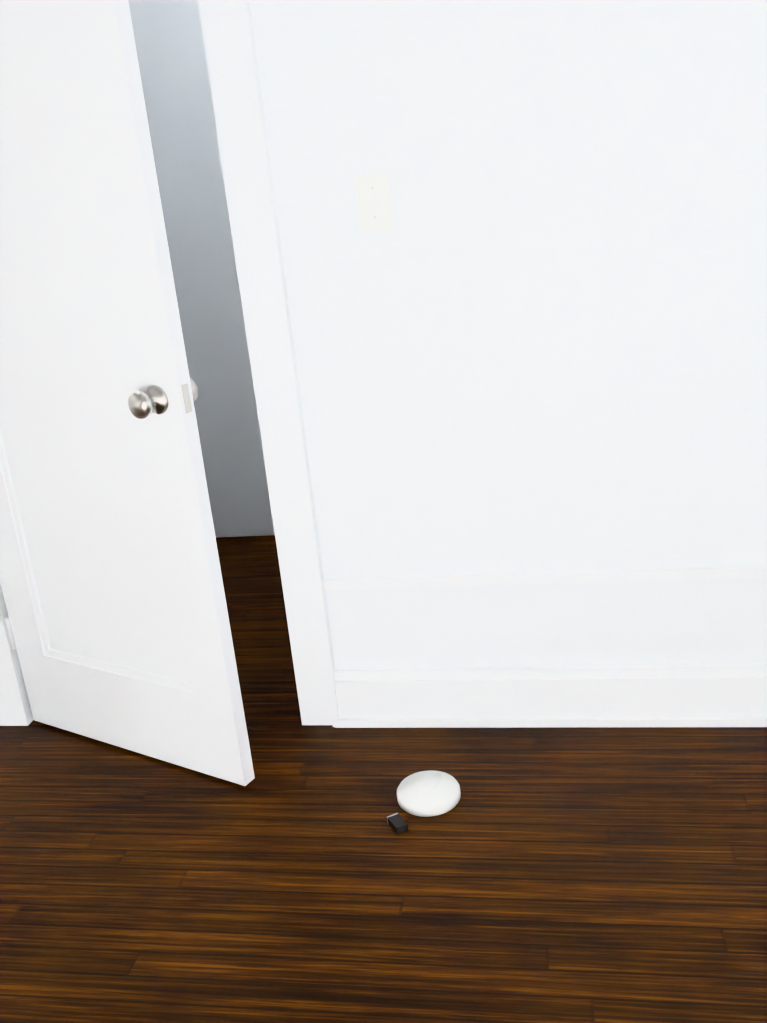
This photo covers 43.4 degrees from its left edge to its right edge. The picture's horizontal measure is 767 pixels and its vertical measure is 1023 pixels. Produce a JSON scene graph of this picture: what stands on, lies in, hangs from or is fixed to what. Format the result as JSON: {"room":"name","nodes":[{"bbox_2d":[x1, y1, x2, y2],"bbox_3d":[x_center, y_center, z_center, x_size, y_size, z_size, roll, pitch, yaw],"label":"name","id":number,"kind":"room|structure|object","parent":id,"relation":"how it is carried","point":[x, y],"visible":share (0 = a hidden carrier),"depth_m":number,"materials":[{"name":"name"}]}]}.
{"room":"empty room","nodes":[
{"label":"empty room","id":0,"kind":"room"},
{"bbox_2d":[216,535,271,537],"bbox_3d":[-0.041,-1.196,3.527,2.350,2.650,0.120,-2,18,11],"label":"wall","id":1,"kind":"structure","parent":0,"point":[246,536],"depth_m":3.99,"materials":[{"name":"white paint"}]},
{"bbox_2d":[128,0,274,536],"bbox_3d":[-0.573,-0.914,3.669,0.974,2.132,0.092,-2,18,11],"label":"wall","id":2,"kind":"structure","parent":1,"relation":"attached to","point":[173,64],"depth_m":3.64,"materials":[{"name":"paint"}]},
{"bbox_2d":[0,535,766,1022],"bbox_3d":[-0.426,0.860,1.812,4.350,0.100,5.030,-2,18,11],"label":"floor","id":3,"kind":"structure","parent":0,"point":[576,875],"depth_m":1.93,"materials":[{"name":"brown wood"}]},
{"bbox_2d":[387,813,407,834],"bbox_3d":[0.029,0.668,2.066,0.026,0.017,0.052,-14,20,-23],"label":"battery","id":4,"kind":"object","parent":3,"relation":"on","point":[398,824],"visible":0.98,"depth_m":2.05,"materials":[{"name":"black plastic"}]},
{"bbox_2d":[397,770,460,816],"bbox_3d":[0.099,0.613,2.145,0.142,0.058,0.142,-2,18,11],"label":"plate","id":5,"kind":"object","parent":3,"relation":"on","point":[430,793],"depth_m":2.12,"materials":[{"name":"white ceramic"}]},
{"bbox_2d":[0,0,766,720],"bbox_3d":[-0.325,-0.723,2.174,4.150,2.650,0.120,-2,18,11],"label":"wall","id":6,"kind":"structure","parent":0,"point":[530,332],"depth_m":2.10,"materials":[{"name":"white paint"}]},
{"bbox_2d":[0,0,254,785],"bbox_3d":[-0.744,-0.343,2.143,0.728,2.016,0.372,-2,18,11],"label":"door","id":7,"kind":"structure","parent":6,"relation":"in","point":[117,620],"depth_m":2.13,"materials":[{"name":"paint"}]},
{"bbox_2d":[0,0,338,726],"bbox_3d":[-0.694,-0.447,2.286,0.984,2.132,0.092,-2,18,11],"label":"door frame","id":8,"kind":"structure","parent":6,"relation":"attached to","point":[230,45],"depth_m":2.21,"materials":[{"name":"paint"}]},
{"bbox_2d":[355,173,392,231],"bbox_3d":[-0.021,-0.662,2.068,0.072,0.116,0.020,-2,18,11],"label":"light switch","id":9,"kind":"object","parent":6,"relation":"attached to","point":[374,202],"visible":1,"depth_m":2.07,"materials":[{"name":"white plastic"}]},
{"bbox_2d":[334,664,766,727],"bbox_3d":[0.670,0.445,2.325,1.630,0.150,0.034,-2,18,11],"label":"baseboard","id":10,"kind":"structure","parent":6,"relation":"attached to","point":[721,695],"depth_m":2.33,"materials":[{"name":"paint"}]},
{"bbox_3d":[-0.889,0.293,-0.743,4.270,2.650,0.120,-2,18,11],"label":"wall","id":11,"kind":"structure","parent":0,"visible":0},
{"bbox_2d":[323,565,766,589],"bbox_3d":[0.670,0.145,2.232,1.690,0.025,0.012,-2,18,11],"label":"trim","id":12,"kind":"structure","parent":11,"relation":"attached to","point":[729,572],"depth_m":2.25,"materials":[{"name":"paint"}]}
]}

